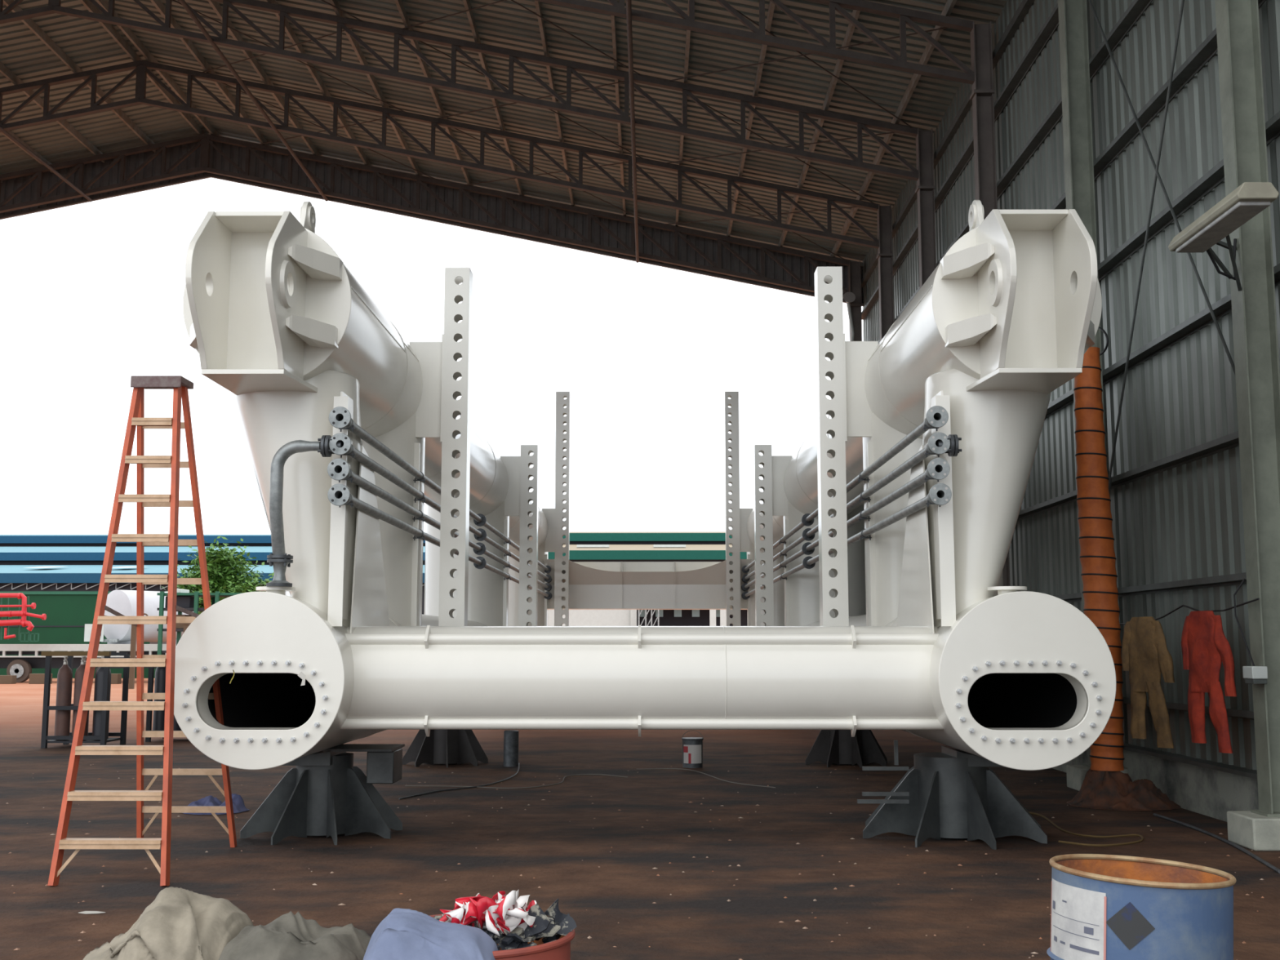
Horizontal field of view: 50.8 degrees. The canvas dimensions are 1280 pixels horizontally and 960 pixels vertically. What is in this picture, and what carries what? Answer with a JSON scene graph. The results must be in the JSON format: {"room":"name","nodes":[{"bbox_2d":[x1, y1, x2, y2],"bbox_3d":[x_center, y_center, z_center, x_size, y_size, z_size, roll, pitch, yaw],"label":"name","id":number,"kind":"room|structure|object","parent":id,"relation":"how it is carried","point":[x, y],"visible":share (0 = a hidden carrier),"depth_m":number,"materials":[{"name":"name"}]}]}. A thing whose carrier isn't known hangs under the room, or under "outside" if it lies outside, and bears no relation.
{"room":"shipyard hall","nodes":[
{"label":"shipyard hall","id":0,"kind":"room"},
{"bbox_2d":[0,135,863,306],"bbox_3d":[-10.838,-6.566,34.205,33.428,4.552,0.145,0,-7,0],"label":"roof truss","id":1,"kind":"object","parent":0,"point":[729,261],"depth_m":34.26,"materials":[{"name":"metal"}]},
{"bbox_2d":[0,0,1008,262],"bbox_3d":[-10.925,-8.810,20.546,33.450,3.580,28.475,0,-7,0],"label":"ceiling","id":2,"kind":"structure","parent":0,"point":[37,48],"depth_m":28.13,"materials":[{"name":"metal"}]},
{"bbox_2d":[0,133,850,297],"bbox_3d":[-7.521,-6.590,33.710,25.494,4.272,0.130,0,-7,0],"label":"roof truss","id":3,"kind":"object","parent":2,"relation":"attached to","point":[204,140],"visible":0.96,"depth_m":33.73,"materials":[{"name":"brown metal"}]},
{"bbox_2d":[0,60,880,248],"bbox_3d":[-7.554,-7.113,29.442,25.494,4.272,0.130,0,-7,0],"label":"roof truss","id":4,"kind":"object","parent":2,"relation":"attached to","point":[140,68],"visible":0.97,"depth_m":29.42,"materials":[{"name":"brown metal"}]},
{"bbox_2d":[0,0,920,180],"bbox_3d":[-7.588,-7.635,25.174,25.494,4.272,0.130,0,-7,0],"label":"roof truss","id":5,"kind":"object","parent":2,"relation":"attached to","point":[54,6],"visible":0.99,"depth_m":25.07,"materials":[{"name":"brown metal"}]},
{"bbox_2d":[533,0,974,84],"bbox_3d":[-7.621,-8.158,20.906,25.494,4.272,0.130,0,-7,0],"label":"roof truss","id":6,"kind":"object","parent":2,"relation":"attached to","point":[908,16],"visible":1,"depth_m":20.63,"materials":[{"name":"brown metal"}]},
{"bbox_2d":[0,678,1279,959],"bbox_3d":[1.170,19.816,148.689,440.000,0.001,420.000,0,-7,0],"label":"floor","id":7,"kind":"structure","parent":0,"point":[548,842],"depth_m":10.35,"materials":[{"name":"red soil"}]},
{"bbox_2d":[0,675,16,684],"bbox_3d":[-26.436,8.306,56.114,0.800,0.350,0.400,0,-7,0],"label":"block","id":8,"kind":"object","parent":7,"relation":"on","point":[4,679],"visible":1,"depth_m":55.92,"materials":[{"name":"brown wood"}]},
{"bbox_2d":[28,673,52,684],"bbox_3d":[-24.938,8.270,56.107,0.800,0.420,0.400,0,-7,0],"label":"block","id":9,"kind":"object","parent":7,"relation":"on","point":[34,678],"visible":0.76,"depth_m":55.92,"materials":[{"name":"brown wood"}]},
{"bbox_2d":[0,591,157,678],"bbox_3d":[-31.185,7.696,67.017,15.198,4.210,2.580,0,-7,0],"label":"truck","id":10,"kind":"object","parent":7,"relation":"on","point":[67,612],"visible":0.15,"depth_m":65.89,"materials":[{"name":"green metal"}]},
{"bbox_2d":[0,592,46,641],"bbox_3d":[-26.826,5.806,57.015,3.449,2.047,0.475,0,-7,0],"label":"pipe","id":11,"kind":"object","parent":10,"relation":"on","point":[23,613],"visible":1,"depth_m":56.90,"materials":[{"name":"metal"}]},
{"bbox_2d":[40,651,129,748],"bbox_3d":[-8.874,3.495,21.549,1.075,1.500,0.885,0,-7,0],"label":"rack","id":12,"kind":"object","parent":7,"relation":"on","point":[90,738],"visible":0.71,"depth_m":21.18,"materials":[{"name":"metal"}]},
{"bbox_2d":[54,656,72,740],"bbox_3d":[-9.129,3.454,21.362,0.224,1.305,0.224,0,-7,0],"label":"gas cylinder","id":13,"kind":"object","parent":12,"relation":"on","point":[64,676],"visible":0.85,"depth_m":21.28,"materials":[{"name":"metal"}]},
{"bbox_2d":[71,656,88,740],"bbox_3d":[-8.851,3.454,21.360,0.224,1.305,0.224,0,-7,0],"label":"gas cylinder","id":14,"kind":"object","parent":12,"relation":"on","point":[79,673],"visible":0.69,"depth_m":21.28,"materials":[{"name":"metal"}]},
{"bbox_2d":[84,656,88,735],"bbox_3d":[-8.987,3.500,21.735,0.224,1.305,0.224,0,-7,0],"label":"gas cylinder","id":15,"kind":"object","parent":12,"relation":"on","point":[86,656],"visible":0.13,"depth_m":21.70,"materials":[{"name":"metal"}]},
{"bbox_2d":[92,656,102,735],"bbox_3d":[-8.681,3.499,21.732,0.224,1.305,0.224,0,-7,0],"label":"gas cylinder","id":16,"kind":"object","parent":12,"relation":"on","point":[101,656],"visible":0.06,"depth_m":21.66,"materials":[{"name":"metal"}]},
{"bbox_2d":[93,656,111,740],"bbox_3d":[-8.527,3.458,21.398,0.224,1.305,0.224,0,-7,0],"label":"gas cylinder","id":17,"kind":"object","parent":12,"relation":"on","point":[100,674],"visible":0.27,"depth_m":21.31,"materials":[{"name":"metal"}]},
{"bbox_2d":[0,644,176,682],"bbox_3d":[-24.804,8.004,58.859,11.191,1.671,2.400,0,-7,0],"label":"flatbed trailer","id":18,"kind":"object","parent":7,"relation":"on","point":[21,666],"visible":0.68,"depth_m":57.76,"materials":[{"name":"metal"}]},
{"bbox_2d":[84,623,104,641],"bbox_3d":[-24.022,6.783,59.335,0.840,0.890,0.100,0,-7,0],"label":"notice board","id":19,"kind":"object","parent":18,"relation":"on","point":[88,627],"visible":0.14,"depth_m":59.31,"materials":[{"name":"metal"}]},
{"bbox_2d":[101,589,193,644],"bbox_3d":[-22.401,6.239,61.198,2.300,2.402,4.218,-5,-8,34],"label":"storage tank","id":20,"kind":"object","parent":18,"relation":"on","point":[123,602],"visible":0.53,"depth_m":59.96,"materials":[{"name":"metal"}]},
{"bbox_2d":[79,911,105,914],"bbox_3d":[-3.294,2.600,8.106,0.160,0.003,0.075,0,-7,0],"label":"paper scrap","id":21,"kind":"object","parent":7,"relation":"on","point":[83,912],"visible":1,"depth_m":8.11,"materials":[{"name":"white paper"}]},
{"bbox_2d":[111,673,121,684],"bbox_3d":[-22.041,8.267,56.085,0.800,0.420,0.400,0,-7,0],"label":"block","id":22,"kind":"object","parent":7,"relation":"on","point":[116,678],"visible":0.49,"depth_m":55.90,"materials":[{"name":"brown wood"}]},
{"bbox_2d":[47,375,236,886],"bbox_3d":[-3.585,1.024,10.108,0.868,3.648,1.841,0,-7,0],"label":"stepladder","id":23,"kind":"object","parent":7,"relation":"on","point":[180,385],"visible":0.98,"depth_m":9.84,"materials":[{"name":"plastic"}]},
{"bbox_2d":[103,613,191,688],"bbox_3d":[-18.357,6.306,49.752,3.506,2.773,0.150,0,-7,0],"label":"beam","id":24,"kind":"structure","parent":7,"relation":"on","point":[133,637],"depth_m":49.73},
{"bbox_2d":[145,666,182,742],"bbox_3d":[-7.785,3.735,22.927,1.010,1.358,0.885,0,-7,0],"label":"rack","id":25,"kind":"object","parent":7,"relation":"on","point":[151,669],"visible":0.06,"depth_m":22.51,"materials":[{"name":"metal"}]},
{"bbox_2d":[152,666,165,729],"bbox_3d":[-8.079,3.624,22.749,0.224,1.305,0.224,0,-7,0],"label":"gas cylinder","id":26,"kind":"object","parent":25,"relation":"on","point":[158,720],"visible":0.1,"depth_m":22.65,"materials":[{"name":"metal"}]},
{"bbox_2d":[173,715,181,729],"bbox_3d":[-7.830,3.624,22.747,0.224,1.305,0.224,0,-7,0],"label":"gas cylinder","id":27,"kind":"object","parent":25,"relation":"on","point":[176,726],"visible":0.02,"depth_m":22.59,"materials":[{"name":"metal"}]},
{"bbox_2d":[82,886,253,959],"bbox_3d":[-1.317,1.582,3.602,0.505,0.934,0.851,0,-7,0],"label":"tarp","id":28,"kind":"object","parent":7,"relation":"on","point":[180,923],"visible":0.92,"depth_m":3.58,"materials":[{"name":"beige fabric"}]},
{"bbox_2d":[156,591,243,654],"bbox_3d":[-17.309,6.558,55.924,4.831,3.774,2.340,0,-7,0],"label":"stand","id":29,"kind":"object","parent":7,"relation":"on","point":[215,596],"visible":0.34,"depth_m":55.00,"materials":[{"name":"metal"}]},
{"bbox_2d":[156,628,183,631],"bbox_3d":[-17.303,6.236,55.994,4.716,0.100,2.200,0,-7,0],"label":"shelf","id":30,"kind":"object","parent":29,"relation":"attached to","point":[158,629],"depth_m":54.92,"materials":[{"name":"metal"}]},
{"bbox_2d":[156,608,204,611],"bbox_3d":[-17.335,5.399,56.097,4.725,0.100,2.200,0,-7,0],"label":"shelf","id":31,"kind":"object","parent":29,"relation":"attached to","point":[157,609],"depth_m":55.01,"materials":[{"name":"metal"}]},
{"bbox_2d":[164,596,199,608],"bbox_3d":[-18.942,5.072,55.797,1.032,0.476,1.100,0,-7,0],"label":"storage box","id":32,"kind":"object","parent":29,"relation":"on","point":[182,602],"visible":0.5,"depth_m":55.25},
{"bbox_2d":[177,588,189,592],"bbox_3d":[-18.948,4.616,55.852,0.211,0.171,1.100,0,-7,0],"label":"storage box","id":33,"kind":"object","parent":29,"relation":"on","point":[179,590],"visible":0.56,"depth_m":55.54,"materials":[{"name":"white plastic"}]},
{"bbox_2d":[175,614,191,628],"bbox_3d":[-18.954,5.862,55.700,0.704,0.570,1.100,0,-7,0],"label":"storage box","id":34,"kind":"object","parent":29,"relation":"on","point":[178,626],"visible":0.29,"depth_m":55.13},
{"bbox_2d":[156,592,243,597],"bbox_3d":[-17.359,4.792,56.171,4.731,0.100,2.200,0,-7,0],"label":"shelf","id":35,"kind":"object","parent":29,"relation":"attached to","point":[162,594],"depth_m":55.09,"materials":[{"name":"green metal"}]},
{"bbox_2d":[0,534,425,614],"bbox_3d":[-34.545,8.750,105.995,51.037,11.592,32.000,0,-7,0],"label":"building","id":36,"kind":"structure","parent":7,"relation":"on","point":[28,562],"depth_m":101.60,"materials":[{"name":"metal"}]},
{"bbox_2d":[183,793,249,814],"bbox_3d":[-4.114,3.126,13.081,0.641,0.166,0.602,0,-7,0],"label":"tarp","id":37,"kind":"object","parent":7,"relation":"on","point":[238,806],"visible":0.59,"depth_m":13.04,"materials":[{"name":"blue fabric"}]},
{"bbox_2d":[160,536,274,614],"bbox_3d":[-24.023,6.985,74.950,7.824,7.576,8.589,4,-8,-31],"label":"tree","id":38,"kind":"object","parent":7,"relation":"on","point":[223,577],"visible":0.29,"depth_m":74.01,"materials":[{"name":"green plant"}]},
{"bbox_2d":[218,911,370,959],"bbox_3d":[-0.903,1.604,3.534,0.416,0.872,0.736,0,-7,0],"label":"tarp","id":39,"kind":"object","parent":7,"relation":"on","point":[290,936],"visible":0.98,"depth_m":3.49,"materials":[{"name":"beige fabric"}]},
{"bbox_2d":[240,743,404,844],"bbox_3d":[-2.703,2.654,11.534,1.264,0.735,1.264,0,-7,0],"label":"support stand","id":40,"kind":"object","parent":7,"relation":"on","point":[325,794],"visible":0.89,"depth_m":11.34,"materials":[{"name":"grey metal"}]},
{"bbox_2d":[173,200,1116,770],"bbox_3d":[0.089,0.088,20.526,7.220,6.625,22.430,0,-7,0],"label":"steel structure","id":41,"kind":"object","parent":40,"relation":"on","point":[914,628],"visible":0.98,"depth_m":10.37,"materials":[{"name":"white paint"}]},
{"bbox_2d":[266,440,320,586],"bbox_3d":[-2.594,0.253,10.119,0.413,1.087,0.302,0,-7,0],"label":"riser pipe","id":42,"kind":"object","parent":41,"relation":"on","point":[278,559],"visible":0.99,"depth_m":10.04,"materials":[{"name":"metal"}]},
{"bbox_2d":[297,671,305,685],"bbox_3d":[-2.475,1.451,9.851,0.060,0.105,0.010,0,-7,0],"label":"scrap","id":43,"kind":"object","parent":41,"relation":"attached to","point":[301,675],"visible":1,"depth_m":9.85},
{"bbox_2d":[317,432,551,582],"bbox_3d":[-2.190,0.989,20.272,0.250,0.177,20.712,0,-7,0],"label":"pipe","id":44,"kind":"object","parent":41,"relation":"attached to","point":[340,444],"visible":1,"depth_m":11.48,"materials":[{"name":"metal"}]},
{"bbox_2d":[327,484,551,599],"bbox_3d":[-2.150,1.365,20.241,0.170,0.170,20.682,0,-7,0],"label":"pipe","id":45,"kind":"object","parent":41,"relation":"attached to","point":[339,495],"visible":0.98,"depth_m":11.97,"materials":[{"name":"metal"}]},
{"bbox_2d":[327,457,551,591],"bbox_3d":[-2.158,1.176,20.264,0.170,0.170,20.682,0,-7,0],"label":"pipe","id":46,"kind":"object","parent":41,"relation":"attached to","point":[338,468],"visible":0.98,"depth_m":12.03,"materials":[{"name":"metal"}]},
{"bbox_2d":[328,406,551,573],"bbox_3d":[-2.158,0.789,20.311,0.170,0.170,20.682,0,-7,0],"label":"pipe","id":47,"kind":"object","parent":41,"relation":"attached to","point":[340,417],"visible":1,"depth_m":11.98,"materials":[{"name":"metal"}]},
{"bbox_2d":[742,405,948,573],"bbox_3d":[2.290,0.785,20.277,0.170,0.170,20.682,0,-7,0],"label":"pipe","id":48,"kind":"object","parent":41,"relation":"attached to","point":[936,416],"visible":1,"depth_m":11.90,"materials":[{"name":"metal"}]},
{"bbox_2d":[741,457,950,591],"bbox_3d":[2.290,1.172,20.230,0.170,0.170,20.682,0,-7,0],"label":"pipe","id":49,"kind":"object","parent":41,"relation":"attached to","point":[938,468],"visible":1,"depth_m":11.92,"materials":[{"name":"metal"}]},
{"bbox_2d":[741,483,951,599],"bbox_3d":[2.298,1.361,20.206,0.170,0.170,20.682,0,-7,0],"label":"pipe","id":50,"kind":"object","parent":41,"relation":"attached to","point":[940,494],"visible":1,"depth_m":11.90,"materials":[{"name":"metal"}]},
{"bbox_2d":[741,432,961,582],"bbox_3d":[2.338,0.985,20.237,0.250,0.177,20.712,0,-7,0],"label":"pipe","id":51,"kind":"object","parent":41,"relation":"attached to","point":[939,443],"visible":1,"depth_m":11.39,"materials":[{"name":"metal"}]},
{"bbox_2d":[402,729,488,767],"bbox_3d":[-2.645,3.490,18.333,1.078,0.728,1.078,-1,-7,11],"label":"trestle","id":52,"kind":"object","parent":7,"relation":"on","point":[446,747],"visible":0.71,"depth_m":18.11,"materials":[{"name":"metal"}]},
{"bbox_2d":[398,762,519,799],"bbox_3d":[-1.839,3.579,16.131,0.499,0.014,4.368,-1,-7,11],"label":"wire","id":53,"kind":"object","parent":7,"relation":"on","point":[515,774],"visible":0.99,"depth_m":15.07,"materials":[{"name":"metal"}]},
{"bbox_2d":[429,914,575,959],"bbox_3d":[-0.407,1.563,3.288,0.494,0.897,0.494,0,-7,0],"label":"drum","id":54,"kind":"object","parent":7,"relation":"on","point":[560,948],"visible":0.27,"depth_m":3.19,"materials":[{"name":"red paint"}]},
{"bbox_2d":[363,907,497,959],"bbox_3d":[-0.488,1.490,3.066,0.339,0.985,0.636,0,-7,0],"label":"cloth","id":55,"kind":"object","parent":54,"relation":"on","point":[404,934],"visible":0.99,"depth_m":3.05,"materials":[{"name":"blue fabric"}]},
{"bbox_2d":[431,909,560,951],"bbox_3d":[-0.424,1.123,3.345,0.438,0.111,0.419,-5,-9,38],"label":"rubbish","id":56,"kind":"object","parent":54,"relation":"in","point":[517,931],"visible":0.13,"depth_m":3.24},
{"bbox_2d":[439,888,539,937],"bbox_3d":[-0.374,1.069,3.320,0.258,0.150,0.231,0,-7,0],"label":"barrier tape","id":57,"kind":"object","parent":56,"relation":"on","point":[502,912],"visible":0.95,"depth_m":3.23,"materials":[{"name":"red plastic"}]},
{"bbox_2d":[474,921,524,944],"bbox_3d":[-0.342,1.094,3.272,0.120,0.050,0.084,1,-7,-8],"label":"scrap","id":58,"kind":"object","parent":56,"relation":"on","point":[522,935],"visible":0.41,"depth_m":3.26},
{"bbox_2d":[493,903,550,950],"bbox_3d":[-0.288,1.086,3.260,0.135,0.115,0.056,2,-7,-18],"label":"scrap","id":59,"kind":"object","parent":56,"relation":"on","point":[541,923],"visible":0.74,"depth_m":3.27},
{"bbox_2d":[503,923,560,942],"bbox_3d":[-0.282,1.103,3.292,0.110,0.042,0.141,-6,-9,39],"label":"scrap","id":60,"kind":"object","parent":56,"relation":"on","point":[552,929],"visible":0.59,"depth_m":3.29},
{"bbox_2d":[547,913,569,935],"bbox_3d":[-0.230,1.105,3.372,0.121,0.057,0.076,3,-8,-25],"label":"scrap","id":61,"kind":"object","parent":56,"relation":"on","point":[552,922],"visible":0.11,"depth_m":3.39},
{"bbox_2d":[544,898,577,936],"bbox_3d":[-0.201,1.082,3.339,0.084,0.089,0.034,2,-7,-17],"label":"scrap","id":62,"kind":"object","parent":54,"relation":"in","point":[566,922],"visible":0.98,"depth_m":3.33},
{"bbox_2d":[503,729,519,766],"bbox_3d":[-1.718,3.576,17.979,0.200,0.470,0.200,0,-7,0],"label":"tube","id":63,"kind":"object","parent":7,"relation":"on","point":[510,736],"visible":0.99,"depth_m":17.90,"materials":[{"name":"metal"}]},
{"bbox_2d":[404,773,627,788],"bbox_3d":[-1.315,3.533,15.744,2.666,0.010,0.966,5,-8,-35],"label":"wire","id":64,"kind":"object","parent":7,"relation":"on","point":[578,774],"visible":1,"depth_m":15.35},
{"bbox_2d":[6,764,1264,959],"bbox_3d":[-0.119,2.976,11.191,16.008,0.011,13.993,0,-7,0],"label":"chips","id":65,"kind":"object","parent":7,"relation":"on","point":[815,900],"visible":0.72,"depth_m":9.54,"materials":[{"name":"ceramic"}]},
{"bbox_2d":[547,531,747,626],"bbox_3d":[-0.539,8.139,97.743,24.894,10.799,24.000,0,-7,0],"label":"building","id":66,"kind":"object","parent":7,"relation":"on","point":[584,546],"visible":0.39,"depth_m":89.47,"materials":[{"name":"green metal"}]},
{"bbox_2d":[638,609,659,626],"bbox_3d":[0.550,9.948,85.423,1.338,4.214,0.090,0,-7,0],"label":"scaffold tower","id":67,"kind":"object","parent":7,"relation":"on","point":[646,613],"visible":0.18,"depth_m":85.54,"materials":[{"name":"metal"}]},
{"bbox_2d":[681,729,703,768],"bbox_3d":[0.694,3.549,17.810,0.290,0.484,0.290,0,-7,0],"label":"pail","id":68,"kind":"object","parent":7,"relation":"on","point":[692,747],"visible":1,"depth_m":17.69,"materials":[{"name":"metal"}]},
{"bbox_2d":[636,768,775,787],"bbox_3d":[0.925,3.619,16.443,0.528,0.010,2.770,5,-8,-33],"label":"wire","id":69,"kind":"object","parent":7,"relation":"on","point":[646,768],"visible":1,"depth_m":16.58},
{"bbox_2d":[804,729,887,768],"bbox_3d":[2.795,3.485,18.291,1.078,0.728,1.078,-1,-7,11],"label":"trestle","id":70,"kind":"object","parent":7,"relation":"on","point":[837,747],"visible":0.67,"depth_m":18.07,"materials":[{"name":"metal"}]},
{"bbox_2d":[848,260,862,341],"bbox_3d":[5.264,0.065,32.795,0.580,11.041,0.500,0,-7,0],"label":"steel column","id":71,"kind":"structure","parent":7,"relation":"on","point":[854,268],"depth_m":33.33,"materials":[{"name":"metal"}]},
{"bbox_2d":[843,292,855,341],"bbox_3d":[5.089,-3.177,32.791,0.300,2.798,0.432,0,-7,0],"label":"floodlight","id":72,"kind":"object","parent":71,"relation":"attached to","point":[849,297],"visible":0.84,"depth_m":32.85,"materials":[{"name":"metal"}]},
{"bbox_2d":[876,204,893,341],"bbox_3d":[5.231,-0.457,28.527,0.580,11.041,0.500,0,-7,0],"label":"steel column","id":73,"kind":"structure","parent":7,"relation":"on","point":[885,255],"depth_m":29.00,"materials":[{"name":"metal"}]},
{"bbox_2d":[915,128,936,288],"bbox_3d":[5.197,-0.980,24.259,0.580,11.041,0.500,0,-7,0],"label":"steel column","id":74,"kind":"structure","parent":7,"relation":"on","point":[925,188],"depth_m":24.73,"materials":[{"name":"metal"}]},
{"bbox_2d":[857,740,1047,849],"bbox_3d":[2.632,2.600,11.452,1.516,0.822,1.484,-1,-7,11],"label":"support stand","id":75,"kind":"object","parent":7,"relation":"on","point":[950,793],"visible":0.94,"depth_m":11.16,"materials":[{"name":"grey metal"}]},
{"bbox_2d":[969,21,1009,586],"bbox_3d":[5.163,-1.502,19.991,0.580,11.041,0.500,0,-7,0],"label":"steel column","id":76,"kind":"structure","parent":7,"relation":"on","point":[981,96],"depth_m":20.45,"materials":[{"name":"metal"}]},
{"bbox_2d":[1029,812,1143,846],"bbox_3d":[3.774,3.060,11.901,0.815,0.016,2.250,0,-7,-3],"label":"wire","id":77,"kind":"object","parent":7,"relation":"on","point":[1033,813],"visible":0.94,"depth_m":11.27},
{"bbox_2d":[1057,0,1128,791],"bbox_3d":[5.130,-2.025,15.723,0.580,11.041,0.500,0,-7,0],"label":"steel column","id":78,"kind":"structure","parent":7,"relation":"on","point":[1073,14],"depth_m":15.97,"materials":[{"name":"metal"}]},
{"bbox_2d":[1097,326,1108,355],"bbox_3d":[5.015,-1.373,14.975,0.024,1.156,1.096,0,-7,0],"label":"cable loop","id":79,"kind":"object","parent":78,"relation":"hanging from","point":[1099,327],"visible":0.38,"depth_m":14.50,"materials":[{"name":"black rubber"}]},
{"bbox_2d":[1108,0,1184,493],"bbox_3d":[5.223,-3.010,13.677,0.060,6.715,4.124,0,-7,0],"label":"rod","id":80,"kind":"object","parent":78,"relation":"attached to","point":[1182,1],"visible":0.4,"depth_m":13.90,"materials":[{"name":"metal"}]},
{"bbox_2d":[1066,768,1181,810],"bbox_3d":[4.859,3.046,13.606,1.097,0.452,1.032,0,-7,0],"label":"heap","id":81,"kind":"object","parent":7,"relation":"on","point":[1100,789],"visible":0.97,"depth_m":13.38,"materials":[{"name":"brown soil"}]},
{"bbox_2d":[1073,346,1124,771],"bbox_3d":[4.752,0.783,13.973,0.386,4.354,0.371,-4,-8,32],"label":"ventilation duct","id":82,"kind":"object","parent":81,"relation":"on","point":[1097,557],"visible":0.81,"depth_m":13.87,"materials":[{"name":"orange fabric"}]},
{"bbox_2d":[1046,853,1236,959],"bbox_3d":[1.575,1.670,4.235,0.592,0.908,0.568,-2,-7,15],"label":"drum","id":83,"kind":"object","parent":7,"relation":"on","point":[1104,907],"visible":1,"depth_m":4.07,"materials":[{"name":"blue paint"}]},
{"bbox_2d":[1152,813,1279,873],"bbox_3d":[4.736,2.958,11.108,0.136,0.024,3.263,-1,-7,6],"label":"wire","id":84,"kind":"object","parent":7,"relation":"on","point":[1253,855],"visible":1,"depth_m":11.03,"materials":[{"name":"metal"}]},
{"bbox_2d":[1214,0,1279,851],"bbox_3d":[5.096,-2.547,11.455,0.580,11.041,0.500,0,-7,0],"label":"steel column","id":85,"kind":"structure","parent":7,"relation":"on","point":[1254,316],"depth_m":11.22,"materials":[{"name":"metal"}]},
{"bbox_2d":[1088,0,1235,374],"bbox_3d":[5.223,-3.209,13.701,0.060,6.315,4.124,0,-7,0],"label":"rod","id":86,"kind":"object","parent":85,"relation":"attached to","point":[1180,230],"visible":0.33,"depth_m":13.43,"materials":[{"name":"metal"}]},
{"bbox_2d":[1120,598,1259,624],"bbox_3d":[4.978,1.233,12.422,0.016,0.178,3.247,0,-7,0],"label":"washing line","id":87,"kind":"object","parent":85,"relation":"attached to","point":[1255,599],"visible":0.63,"depth_m":12.03,"materials":[{"name":"black rubber"}]},
{"bbox_2d":[1121,616,1174,748],"bbox_3d":[4.888,1.936,12.984,0.132,1.230,0.766,2,-7,-15],"label":"coverall","id":88,"kind":"object","parent":87,"relation":"hanging from","point":[1146,656],"visible":1,"depth_m":12.94,"materials":[{"name":"beige fabric"}]},
{"bbox_2d":[1180,610,1236,753],"bbox_3d":[4.877,1.722,11.578,0.139,1.190,0.658,2,-7,-15],"label":"coverall","id":89,"kind":"object","parent":87,"relation":"hanging from","point":[1205,646],"visible":1,"depth_m":11.55,"materials":[{"name":"red fabric"}]},
{"bbox_2d":[1168,182,1279,291],"bbox_3d":[4.732,-1.886,10.729,0.575,0.490,1.475,0,-7,0],"label":"lamp","id":90,"kind":"object","parent":85,"relation":"attached to","point":[1249,199],"visible":1,"depth_m":10.58,"materials":[{"name":"metal"}]},
{"bbox_2d":[1175,201,1271,253],"bbox_3d":[4.601,-1.994,10.686,0.240,0.035,1.240,0,-7,0],"label":"diffuser","id":91,"kind":"object","parent":90,"relation":"attached to","point":[1219,224],"depth_m":10.61,"materials":[{"name":"plastic"}]},
{"bbox_2d":[1233,578,1267,684],"bbox_3d":[4.949,1.224,10.973,0.125,0.855,0.358,0,-7,0],"label":"switch box","id":92,"kind":"object","parent":85,"relation":"attached to","point":[1255,674],"visible":1,"depth_m":10.79,"materials":[{"name":"metal"}]},
{"bbox_2d":[861,0,1279,769],"bbox_3d":[5.421,-2.260,16.467,0.191,10.689,34.225,0,-7,0],"label":"wall","id":93,"kind":"structure","parent":0,"point":[1175,494],"depth_m":14.54,"materials":[{"name":"metal"}]},
{"bbox_2d":[1052,749,1258,822],"bbox_3d":[5.485,3.311,15.772,0.220,0.460,34.200,0,-7,0],"label":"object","id":94,"kind":"structure","parent":93,"relation":"attached to","point":[1211,793],"depth_m":13.01,"materials":[{"name":"concrete"}]},
{"bbox_2d":[1123,742,1257,778],"bbox_3d":[5.445,3.063,15.803,0.260,0.040,34.200,0,-7,0],"label":"trim","id":95,"kind":"structure","parent":93,"relation":"attached to","point":[1243,771],"depth_m":12.96,"materials":[{"name":"metal"}]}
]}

